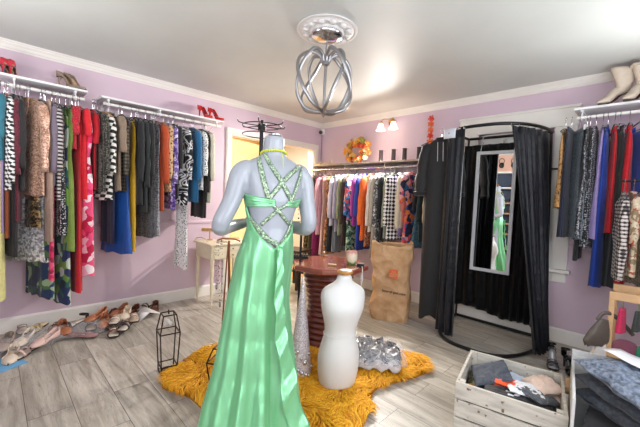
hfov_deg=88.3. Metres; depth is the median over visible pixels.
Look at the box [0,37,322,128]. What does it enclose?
trim
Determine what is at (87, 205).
floral dress
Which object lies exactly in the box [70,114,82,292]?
dress
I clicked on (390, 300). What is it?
paper bag
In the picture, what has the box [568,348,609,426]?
carton
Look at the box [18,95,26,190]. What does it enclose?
cardigan
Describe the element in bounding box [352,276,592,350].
baseboard
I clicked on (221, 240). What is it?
necklace
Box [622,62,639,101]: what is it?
boot
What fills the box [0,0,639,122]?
ceiling
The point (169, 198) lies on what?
blouse
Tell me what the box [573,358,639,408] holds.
jeans
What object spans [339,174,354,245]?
jacket
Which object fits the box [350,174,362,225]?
blouse
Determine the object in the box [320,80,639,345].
wall
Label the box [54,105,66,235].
dress
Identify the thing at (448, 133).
tag
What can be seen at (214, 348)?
wire lantern
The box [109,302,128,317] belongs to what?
shoe
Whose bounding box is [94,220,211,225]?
trim
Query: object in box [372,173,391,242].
blouse
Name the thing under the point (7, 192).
trousers
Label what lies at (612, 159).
dress
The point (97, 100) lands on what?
clothes hanger
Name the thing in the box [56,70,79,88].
pump
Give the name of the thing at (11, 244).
trousers
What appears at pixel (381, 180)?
blouse
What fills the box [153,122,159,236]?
dress
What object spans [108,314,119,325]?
sandal
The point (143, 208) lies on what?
cardigan
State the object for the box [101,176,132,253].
dress
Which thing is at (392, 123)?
wall sconce
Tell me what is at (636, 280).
jacket
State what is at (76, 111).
blouse
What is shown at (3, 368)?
card
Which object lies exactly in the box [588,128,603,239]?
dress
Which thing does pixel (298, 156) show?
wall
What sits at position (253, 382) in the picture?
gown
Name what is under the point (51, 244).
floral dress
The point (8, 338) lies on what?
shoe
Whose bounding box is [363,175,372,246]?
dress
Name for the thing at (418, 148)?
cylinder
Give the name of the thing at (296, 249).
side table
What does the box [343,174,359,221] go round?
floral blouse
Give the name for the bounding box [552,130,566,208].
camisole
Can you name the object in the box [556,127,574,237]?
skirt
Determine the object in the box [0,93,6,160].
blouse
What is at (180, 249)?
dress
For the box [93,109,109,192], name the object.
blouse
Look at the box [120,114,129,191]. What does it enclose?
blouse
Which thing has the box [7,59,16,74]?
heels
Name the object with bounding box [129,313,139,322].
sandal
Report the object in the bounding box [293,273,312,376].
cone tree
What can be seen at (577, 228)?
dress
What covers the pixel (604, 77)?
trim
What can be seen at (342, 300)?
mannequin
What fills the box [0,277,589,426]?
floor
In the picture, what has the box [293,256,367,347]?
table
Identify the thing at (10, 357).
shoe
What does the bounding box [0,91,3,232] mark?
skirt
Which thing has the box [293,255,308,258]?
tray
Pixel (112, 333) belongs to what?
sandal
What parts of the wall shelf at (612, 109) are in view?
rail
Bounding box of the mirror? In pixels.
[469,136,516,274]
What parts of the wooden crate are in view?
corner post, corner post, corner post, corner post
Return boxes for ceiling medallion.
[296,13,357,45]
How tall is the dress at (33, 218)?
0.991 m
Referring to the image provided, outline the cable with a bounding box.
[355,264,362,285]
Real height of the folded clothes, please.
0.283 m
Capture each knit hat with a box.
[611,339,637,354]
[634,346,639,357]
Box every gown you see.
[6,195,48,262]
[198,152,309,426]
[601,125,624,288]
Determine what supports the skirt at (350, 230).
hanging from the hanger
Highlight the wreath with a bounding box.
[343,136,371,162]
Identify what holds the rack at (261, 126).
on the floor
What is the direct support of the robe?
hanging from the clothes hanger
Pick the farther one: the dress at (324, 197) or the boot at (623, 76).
the dress at (324, 197)
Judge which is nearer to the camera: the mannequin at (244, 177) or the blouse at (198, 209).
the mannequin at (244, 177)
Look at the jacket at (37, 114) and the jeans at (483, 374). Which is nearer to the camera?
the jeans at (483, 374)
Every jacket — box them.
[22,97,49,196]
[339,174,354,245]
[611,192,630,281]
[623,192,639,286]
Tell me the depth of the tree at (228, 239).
2.56 m
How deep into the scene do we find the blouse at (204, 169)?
3.39 m
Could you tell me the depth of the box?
2.66 m
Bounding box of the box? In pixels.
[357,262,364,266]
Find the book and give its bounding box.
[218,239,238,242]
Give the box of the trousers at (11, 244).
[5,94,17,257]
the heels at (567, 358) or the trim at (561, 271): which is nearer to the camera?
the heels at (567, 358)
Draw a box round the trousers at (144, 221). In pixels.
[136,120,153,237]
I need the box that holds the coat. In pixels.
[382,173,402,239]
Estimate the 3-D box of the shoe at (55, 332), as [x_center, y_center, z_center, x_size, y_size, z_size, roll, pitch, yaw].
[-2.107,0.949,2.534,0.092,0.064,0.264,2,3,0]
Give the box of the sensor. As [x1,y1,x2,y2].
[319,129,324,134]
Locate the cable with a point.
(361, 276)
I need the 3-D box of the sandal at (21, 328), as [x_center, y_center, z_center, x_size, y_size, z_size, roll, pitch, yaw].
[-2.440,0.932,2.708,0.088,0.051,0.243,0,4,-45]
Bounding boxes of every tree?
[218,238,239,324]
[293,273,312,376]
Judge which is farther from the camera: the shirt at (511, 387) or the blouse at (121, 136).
the blouse at (121, 136)
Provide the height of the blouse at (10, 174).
0.736 m
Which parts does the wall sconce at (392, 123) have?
lamp shade, lamp shade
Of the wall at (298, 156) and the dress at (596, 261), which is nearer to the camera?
the dress at (596, 261)
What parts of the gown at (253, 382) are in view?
ruffled sash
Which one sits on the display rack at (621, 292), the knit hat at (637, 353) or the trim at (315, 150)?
the knit hat at (637, 353)
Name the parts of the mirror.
frame, frame rail, frame rail, frame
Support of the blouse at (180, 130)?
hanging from the clothes hanger
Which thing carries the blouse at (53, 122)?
hanging from the clothes hanger
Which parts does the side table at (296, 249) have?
leg, leg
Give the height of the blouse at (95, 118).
0.711 m
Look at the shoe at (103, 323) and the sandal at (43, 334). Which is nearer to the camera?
the sandal at (43, 334)
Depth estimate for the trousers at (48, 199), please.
2.56 m
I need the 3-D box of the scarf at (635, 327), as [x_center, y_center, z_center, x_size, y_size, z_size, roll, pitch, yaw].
[1.908,0.623,1.984,0.084,0.170,0.033,1,3,-25]
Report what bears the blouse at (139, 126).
hanging from the clothes hanger
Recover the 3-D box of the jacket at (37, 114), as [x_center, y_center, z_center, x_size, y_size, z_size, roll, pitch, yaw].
[-2.308,-0.519,2.584,0.546,0.766,0.076,3,3,19]
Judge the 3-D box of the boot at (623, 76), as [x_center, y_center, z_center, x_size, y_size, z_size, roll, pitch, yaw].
[2.338,-1.000,2.598,0.290,0.283,0.107,3,3,3]
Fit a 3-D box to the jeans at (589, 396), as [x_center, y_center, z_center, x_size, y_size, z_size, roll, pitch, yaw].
[1.430,0.893,1.467,0.321,0.095,0.443,2,3,-7]
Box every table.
[292,246,312,290]
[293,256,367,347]
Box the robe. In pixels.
[413,137,465,319]
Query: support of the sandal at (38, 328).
on the plastic bag
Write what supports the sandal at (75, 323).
on the plastic bag
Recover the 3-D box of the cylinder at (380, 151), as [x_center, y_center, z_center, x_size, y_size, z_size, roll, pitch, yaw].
[0.795,-0.743,4.294,0.071,0.160,0.080,1,3,-20]
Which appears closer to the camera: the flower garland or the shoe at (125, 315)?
the shoe at (125, 315)
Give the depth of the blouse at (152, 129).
3.03 m
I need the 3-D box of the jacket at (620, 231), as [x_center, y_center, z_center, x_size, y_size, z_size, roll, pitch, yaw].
[2.146,0.157,2.356,0.070,0.623,0.418,4,3,37]
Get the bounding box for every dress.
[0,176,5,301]
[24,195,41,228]
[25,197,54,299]
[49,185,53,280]
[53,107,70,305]
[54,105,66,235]
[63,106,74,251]
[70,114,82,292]
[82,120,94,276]
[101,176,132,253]
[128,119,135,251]
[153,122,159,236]
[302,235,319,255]
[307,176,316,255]
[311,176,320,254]
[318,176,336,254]
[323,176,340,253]
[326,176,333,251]
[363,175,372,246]
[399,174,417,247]
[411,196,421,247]
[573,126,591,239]
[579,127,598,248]
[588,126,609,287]
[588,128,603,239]
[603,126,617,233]
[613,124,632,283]
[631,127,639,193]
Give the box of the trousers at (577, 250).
[572,129,585,260]
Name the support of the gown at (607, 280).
hanging from the clothes hanger
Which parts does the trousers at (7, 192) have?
trouser leg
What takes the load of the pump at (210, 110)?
on the wall shelf at (103, 100)
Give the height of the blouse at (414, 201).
0.838 m
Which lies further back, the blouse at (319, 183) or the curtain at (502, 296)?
the blouse at (319, 183)
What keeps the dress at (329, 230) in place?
hanging from the clothes hanger
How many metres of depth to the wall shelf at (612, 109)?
2.65 m
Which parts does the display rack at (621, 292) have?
post, post, rail, rail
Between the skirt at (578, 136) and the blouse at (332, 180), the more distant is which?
the blouse at (332, 180)
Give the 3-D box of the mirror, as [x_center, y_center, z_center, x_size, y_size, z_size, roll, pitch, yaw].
[1.764,-0.101,3.340,0.364,1.391,0.108,5,4,40]
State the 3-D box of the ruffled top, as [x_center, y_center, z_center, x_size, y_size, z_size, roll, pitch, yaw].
[-2.070,-0.512,2.822,0.475,0.794,0.071,4,3,35]
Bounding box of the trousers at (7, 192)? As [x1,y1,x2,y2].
[4,93,9,237]
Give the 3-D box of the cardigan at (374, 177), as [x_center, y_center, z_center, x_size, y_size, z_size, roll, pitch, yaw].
[0.765,0.024,4.132,0.498,1.049,0.069,0,4,-45]
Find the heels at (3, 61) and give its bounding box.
[0,57,9,73]
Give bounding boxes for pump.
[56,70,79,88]
[64,72,86,89]
[197,104,212,117]
[208,107,223,120]
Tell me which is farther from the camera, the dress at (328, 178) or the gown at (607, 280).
the dress at (328, 178)
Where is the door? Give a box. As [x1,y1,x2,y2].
[229,138,258,275]
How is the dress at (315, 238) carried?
hanging from the clothes hanger
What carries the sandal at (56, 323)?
on the plastic bag
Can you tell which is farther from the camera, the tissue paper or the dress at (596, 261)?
the tissue paper
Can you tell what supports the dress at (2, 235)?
hanging from the clothes hanger
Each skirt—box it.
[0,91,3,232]
[345,175,362,251]
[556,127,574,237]
[567,127,586,239]
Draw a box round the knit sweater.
[381,173,396,237]
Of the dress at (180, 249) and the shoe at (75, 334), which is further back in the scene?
the dress at (180, 249)
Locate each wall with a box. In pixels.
[0,48,321,318]
[233,138,258,144]
[284,146,307,246]
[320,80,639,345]
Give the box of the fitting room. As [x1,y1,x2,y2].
[438,122,557,357]
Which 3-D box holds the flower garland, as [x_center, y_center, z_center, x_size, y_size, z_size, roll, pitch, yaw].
[1.304,-0.942,3.881,0.080,0.438,0.078,2,3,-6]
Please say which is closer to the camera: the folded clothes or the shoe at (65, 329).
the folded clothes
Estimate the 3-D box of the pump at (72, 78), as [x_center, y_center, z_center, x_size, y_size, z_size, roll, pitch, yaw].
[-2.114,-1.141,2.849,0.244,0.165,0.085,3,3,17]
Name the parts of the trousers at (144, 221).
trouser leg, trouser leg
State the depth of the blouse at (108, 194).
2.83 m
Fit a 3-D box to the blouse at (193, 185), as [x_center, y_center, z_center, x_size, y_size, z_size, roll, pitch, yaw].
[-1.380,-0.518,3.512,0.062,0.795,0.496,0,4,-45]
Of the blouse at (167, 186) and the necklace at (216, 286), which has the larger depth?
the blouse at (167, 186)
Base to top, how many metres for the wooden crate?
0.300 m
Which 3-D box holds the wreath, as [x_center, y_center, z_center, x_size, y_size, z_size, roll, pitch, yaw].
[0.509,-0.868,4.566,0.083,0.395,0.495,0,4,-45]
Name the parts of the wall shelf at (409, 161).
rail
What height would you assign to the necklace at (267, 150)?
0.090 m
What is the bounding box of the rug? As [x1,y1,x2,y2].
[155,344,441,426]
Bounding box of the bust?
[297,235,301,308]
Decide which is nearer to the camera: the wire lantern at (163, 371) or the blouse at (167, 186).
the wire lantern at (163, 371)
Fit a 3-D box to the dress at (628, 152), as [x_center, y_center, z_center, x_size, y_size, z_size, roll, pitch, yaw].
[2.355,-0.069,2.569,0.102,1.210,0.346,4,3,37]
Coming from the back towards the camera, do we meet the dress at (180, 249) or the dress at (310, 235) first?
the dress at (310, 235)
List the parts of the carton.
panel, panel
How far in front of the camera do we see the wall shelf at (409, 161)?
4.33 m
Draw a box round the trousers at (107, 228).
[100,114,114,243]
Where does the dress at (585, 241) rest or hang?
hanging from the clothes hanger
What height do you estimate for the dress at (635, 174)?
0.871 m
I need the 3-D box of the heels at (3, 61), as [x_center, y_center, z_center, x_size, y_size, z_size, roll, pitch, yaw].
[-2.465,-1.126,2.598,0.096,0.130,0.244,1,3,-30]
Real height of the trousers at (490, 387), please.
0.110 m
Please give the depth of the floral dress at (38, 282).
2.64 m
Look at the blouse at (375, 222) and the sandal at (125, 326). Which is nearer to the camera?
the sandal at (125, 326)
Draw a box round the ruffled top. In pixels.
[79,106,91,199]
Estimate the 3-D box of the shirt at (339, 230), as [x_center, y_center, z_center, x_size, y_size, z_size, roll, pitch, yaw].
[0.389,-0.126,4.509,0.498,0.836,0.061,0,4,-45]
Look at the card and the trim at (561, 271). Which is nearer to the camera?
the card
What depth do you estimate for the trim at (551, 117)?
3.08 m
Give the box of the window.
[480,129,553,146]
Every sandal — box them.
[14,346,40,360]
[16,324,29,334]
[29,322,48,333]
[37,332,47,338]
[48,321,57,331]
[65,313,88,327]
[85,321,96,331]
[107,326,119,338]
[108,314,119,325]
[117,321,132,331]
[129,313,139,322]
[136,303,152,311]
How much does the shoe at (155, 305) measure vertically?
0.064 m
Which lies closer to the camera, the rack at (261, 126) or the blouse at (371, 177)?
the rack at (261, 126)
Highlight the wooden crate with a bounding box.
[453,350,568,426]
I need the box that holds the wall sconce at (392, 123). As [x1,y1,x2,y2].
[376,117,397,131]
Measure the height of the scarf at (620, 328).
0.200 m
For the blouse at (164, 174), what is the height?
0.889 m
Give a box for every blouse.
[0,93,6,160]
[3,93,15,190]
[13,95,21,221]
[50,101,57,185]
[54,102,63,200]
[69,105,80,150]
[90,109,100,189]
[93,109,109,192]
[93,110,116,199]
[107,112,126,191]
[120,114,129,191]
[130,117,144,204]
[144,119,155,204]
[156,121,169,210]
[161,122,173,192]
[164,123,178,209]
[172,124,183,198]
[175,124,193,205]
[188,127,201,202]
[190,129,210,217]
[195,128,207,189]
[205,130,214,202]
[315,174,330,234]
[327,174,342,225]
[332,174,345,231]
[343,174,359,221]
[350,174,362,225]
[353,173,369,249]
[357,173,376,239]
[365,173,378,231]
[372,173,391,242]
[376,173,390,239]
[397,172,408,235]
[400,172,414,221]
[412,177,417,212]
[415,196,423,241]
[624,191,639,277]
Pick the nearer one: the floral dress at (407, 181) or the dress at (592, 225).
the dress at (592, 225)
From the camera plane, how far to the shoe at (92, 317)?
3.00 m
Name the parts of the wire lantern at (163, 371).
candle plate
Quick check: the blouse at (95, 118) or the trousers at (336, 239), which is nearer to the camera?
the blouse at (95, 118)
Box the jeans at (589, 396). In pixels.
[570,387,639,426]
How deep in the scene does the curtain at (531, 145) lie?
2.69 m
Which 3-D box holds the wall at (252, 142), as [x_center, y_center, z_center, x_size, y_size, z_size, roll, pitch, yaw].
[-2.384,-0.362,6.391,3.000,2.400,0.120,0,4,-45]
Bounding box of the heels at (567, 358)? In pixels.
[561,347,571,376]
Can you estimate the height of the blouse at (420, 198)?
0.781 m
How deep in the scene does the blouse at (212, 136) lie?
3.44 m
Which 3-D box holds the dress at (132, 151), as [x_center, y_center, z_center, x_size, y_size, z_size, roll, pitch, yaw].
[-1.798,-0.259,3.117,0.060,1.234,0.286,0,4,-45]
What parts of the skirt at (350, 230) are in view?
panel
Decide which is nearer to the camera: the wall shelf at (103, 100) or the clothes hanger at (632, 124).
the clothes hanger at (632, 124)
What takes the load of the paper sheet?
on the jeans at (623, 378)
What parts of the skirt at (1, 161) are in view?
panel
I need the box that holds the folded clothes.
[582,405,622,426]
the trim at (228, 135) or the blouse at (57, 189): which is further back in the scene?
the trim at (228, 135)
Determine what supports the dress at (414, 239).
hanging from the clothes hanger
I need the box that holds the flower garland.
[427,115,434,143]
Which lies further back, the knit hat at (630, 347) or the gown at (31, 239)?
the gown at (31, 239)
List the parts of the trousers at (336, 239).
trouser leg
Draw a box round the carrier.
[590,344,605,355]
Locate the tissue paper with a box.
[138,307,159,320]
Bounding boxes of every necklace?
[215,239,218,289]
[219,240,222,306]
[260,149,286,166]
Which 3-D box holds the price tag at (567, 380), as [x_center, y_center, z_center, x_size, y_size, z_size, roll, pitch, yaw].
[1.351,0.918,1.789,0.040,0.120,0.012,3,3,15]
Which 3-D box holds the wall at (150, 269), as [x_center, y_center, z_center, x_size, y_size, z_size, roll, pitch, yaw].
[-1.736,-0.153,3.656,4.990,2.500,0.120,0,4,-45]
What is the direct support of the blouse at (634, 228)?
hanging from the clothes hanger
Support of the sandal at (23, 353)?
on the plastic bag
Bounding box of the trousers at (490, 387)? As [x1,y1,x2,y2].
[484,384,549,409]
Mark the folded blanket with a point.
(466, 401)
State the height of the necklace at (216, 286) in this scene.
0.393 m
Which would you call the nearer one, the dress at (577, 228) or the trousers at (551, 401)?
the trousers at (551, 401)
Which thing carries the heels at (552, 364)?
on the floor
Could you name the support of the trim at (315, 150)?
attached to the wall at (150, 269)
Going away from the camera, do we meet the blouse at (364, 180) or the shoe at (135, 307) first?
the shoe at (135, 307)
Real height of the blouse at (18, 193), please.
0.973 m
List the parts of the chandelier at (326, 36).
stem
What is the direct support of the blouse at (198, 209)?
hanging from the clothes hanger
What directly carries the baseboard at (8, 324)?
attached to the wall at (150, 269)
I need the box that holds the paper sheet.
[602,348,639,367]
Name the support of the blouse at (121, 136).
hanging from the clothes hanger
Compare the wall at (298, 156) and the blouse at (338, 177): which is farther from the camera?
the wall at (298, 156)
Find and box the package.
[356,335,401,367]
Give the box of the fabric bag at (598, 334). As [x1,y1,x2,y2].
[583,311,634,346]
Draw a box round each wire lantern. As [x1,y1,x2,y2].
[156,309,180,375]
[206,344,217,379]
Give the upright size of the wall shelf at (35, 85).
0.160 m
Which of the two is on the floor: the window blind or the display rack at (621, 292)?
the display rack at (621, 292)
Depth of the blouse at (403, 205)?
3.72 m
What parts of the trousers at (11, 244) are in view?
trouser leg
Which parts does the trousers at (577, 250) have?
trouser leg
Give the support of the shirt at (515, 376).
on the shirt at (545, 384)
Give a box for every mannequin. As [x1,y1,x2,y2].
[211,133,316,248]
[317,269,364,389]
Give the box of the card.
[0,358,27,372]
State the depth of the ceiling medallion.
2.17 m
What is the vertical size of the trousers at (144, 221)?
1.111 m
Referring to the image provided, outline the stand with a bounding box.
[201,227,212,239]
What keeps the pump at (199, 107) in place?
on the wall shelf at (103, 100)
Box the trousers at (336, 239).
[331,175,344,251]
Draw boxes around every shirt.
[336,174,348,234]
[468,370,474,383]
[494,378,518,386]
[505,380,544,398]
[510,372,524,381]
[521,374,560,406]
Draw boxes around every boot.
[596,66,634,104]
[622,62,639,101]
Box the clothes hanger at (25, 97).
[22,85,38,102]
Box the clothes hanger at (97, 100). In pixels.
[96,100,113,116]
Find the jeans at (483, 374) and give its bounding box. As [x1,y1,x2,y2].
[471,360,512,388]
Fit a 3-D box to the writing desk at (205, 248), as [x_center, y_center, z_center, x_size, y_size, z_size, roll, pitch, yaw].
[-1.120,0.637,3.830,0.540,0.758,0.425,0,4,-45]
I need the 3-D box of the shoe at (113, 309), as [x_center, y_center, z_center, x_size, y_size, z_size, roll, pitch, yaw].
[-2.008,0.973,3.146,0.092,0.064,0.264,2,3,-10]
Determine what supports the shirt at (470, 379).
on the folded blanket
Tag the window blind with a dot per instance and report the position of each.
(507, 139)
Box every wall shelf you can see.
[0,72,87,104]
[94,95,223,131]
[312,159,417,174]
[574,100,639,125]
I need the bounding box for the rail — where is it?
[622,180,639,181]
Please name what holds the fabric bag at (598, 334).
hanging from the display rack at (621, 292)
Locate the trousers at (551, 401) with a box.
[516,386,560,411]
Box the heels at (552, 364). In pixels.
[546,341,558,370]
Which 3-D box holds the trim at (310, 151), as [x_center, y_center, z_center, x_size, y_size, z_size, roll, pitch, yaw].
[-0.683,-0.007,4.722,1.445,1.995,0.120,0,4,-45]
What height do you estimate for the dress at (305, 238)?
1.217 m
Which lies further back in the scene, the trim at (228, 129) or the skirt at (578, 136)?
the trim at (228, 129)
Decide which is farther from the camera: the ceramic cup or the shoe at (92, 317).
the shoe at (92, 317)
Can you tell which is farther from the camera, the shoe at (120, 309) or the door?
the door
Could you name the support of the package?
on the rug
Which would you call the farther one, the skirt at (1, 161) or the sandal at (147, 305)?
the sandal at (147, 305)
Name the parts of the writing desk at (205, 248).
leg, leg, drawer, drawer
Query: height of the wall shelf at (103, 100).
0.160 m
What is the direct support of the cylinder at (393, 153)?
on the wall shelf at (409, 161)
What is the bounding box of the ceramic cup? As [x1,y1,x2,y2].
[346,250,356,264]
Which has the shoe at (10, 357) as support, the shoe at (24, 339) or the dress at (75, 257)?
the shoe at (24, 339)
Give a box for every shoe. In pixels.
[0,326,29,341]
[0,331,14,352]
[1,342,19,365]
[12,326,34,347]
[29,326,59,348]
[58,318,71,334]
[66,330,97,337]
[83,306,107,322]
[97,312,108,328]
[108,308,116,320]
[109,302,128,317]
[119,305,131,320]
[130,303,139,313]
[149,300,158,313]
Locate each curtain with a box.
[435,126,465,336]
[455,140,530,326]
[511,124,549,354]
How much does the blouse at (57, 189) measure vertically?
0.803 m
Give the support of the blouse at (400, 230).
hanging from the clothes hanger
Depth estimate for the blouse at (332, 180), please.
4.45 m
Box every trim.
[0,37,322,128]
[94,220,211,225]
[222,133,231,292]
[226,127,318,149]
[227,134,313,290]
[313,149,317,175]
[322,71,613,128]
[457,103,582,283]
[549,268,570,274]
[568,244,591,250]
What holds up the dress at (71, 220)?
hanging from the clothes hanger
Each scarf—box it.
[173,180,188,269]
[614,302,625,333]
[631,304,639,332]
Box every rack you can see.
[236,116,285,154]
[606,283,639,358]
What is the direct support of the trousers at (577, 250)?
hanging from the hanger
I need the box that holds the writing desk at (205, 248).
[194,237,242,308]
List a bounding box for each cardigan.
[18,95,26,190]
[136,117,150,212]
[368,173,382,257]
[394,172,407,228]
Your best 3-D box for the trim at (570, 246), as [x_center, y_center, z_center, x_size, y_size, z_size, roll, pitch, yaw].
[2.670,0.334,2.601,0.014,0.044,1.150,0,4,-45]
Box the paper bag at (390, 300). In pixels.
[369,239,413,322]
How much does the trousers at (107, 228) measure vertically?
1.147 m
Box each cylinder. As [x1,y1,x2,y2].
[379,150,382,160]
[391,149,397,159]
[402,148,406,159]
[416,147,421,158]
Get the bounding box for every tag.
[444,128,455,138]
[565,375,570,393]
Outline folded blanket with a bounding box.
[465,401,538,426]
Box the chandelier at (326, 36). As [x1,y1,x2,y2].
[295,27,351,117]
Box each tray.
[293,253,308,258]
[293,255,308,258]
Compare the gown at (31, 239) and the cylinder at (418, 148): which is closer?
the gown at (31, 239)
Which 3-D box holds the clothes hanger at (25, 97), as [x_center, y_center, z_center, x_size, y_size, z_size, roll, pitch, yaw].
[-2.291,-0.914,2.565,0.396,0.162,0.023,3,3,19]
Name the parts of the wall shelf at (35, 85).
rail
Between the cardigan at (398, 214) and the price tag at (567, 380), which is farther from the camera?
the cardigan at (398, 214)
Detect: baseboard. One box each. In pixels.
[0,282,220,334]
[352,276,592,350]
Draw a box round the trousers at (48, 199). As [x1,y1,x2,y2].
[44,100,52,241]
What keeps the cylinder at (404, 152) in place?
on the wall shelf at (409, 161)
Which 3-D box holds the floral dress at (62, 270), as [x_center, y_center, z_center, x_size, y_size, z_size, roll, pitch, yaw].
[-2.179,-0.064,2.756,0.385,1.621,0.071,4,3,33]
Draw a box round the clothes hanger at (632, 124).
[624,110,633,134]
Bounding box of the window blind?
[481,130,545,144]
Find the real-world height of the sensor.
0.080 m
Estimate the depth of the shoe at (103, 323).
2.91 m
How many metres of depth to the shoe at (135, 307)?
3.38 m
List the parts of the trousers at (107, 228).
trouser leg, trouser leg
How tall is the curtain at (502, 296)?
1.792 m
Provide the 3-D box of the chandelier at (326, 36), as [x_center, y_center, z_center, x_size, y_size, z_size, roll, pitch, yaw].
[0.035,-0.950,2.284,0.383,0.569,0.383,3,3,6]
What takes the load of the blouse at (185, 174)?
hanging from the clothes hanger
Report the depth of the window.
3.46 m
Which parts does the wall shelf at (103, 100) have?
rail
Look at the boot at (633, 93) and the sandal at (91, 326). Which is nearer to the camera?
the boot at (633, 93)
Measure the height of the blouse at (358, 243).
0.994 m
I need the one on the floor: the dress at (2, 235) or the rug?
the rug
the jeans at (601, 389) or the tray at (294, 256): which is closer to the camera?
the jeans at (601, 389)
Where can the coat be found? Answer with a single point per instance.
(390, 187)
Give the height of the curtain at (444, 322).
1.866 m
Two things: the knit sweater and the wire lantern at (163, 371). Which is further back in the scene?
the knit sweater
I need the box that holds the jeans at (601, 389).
[571,373,639,422]

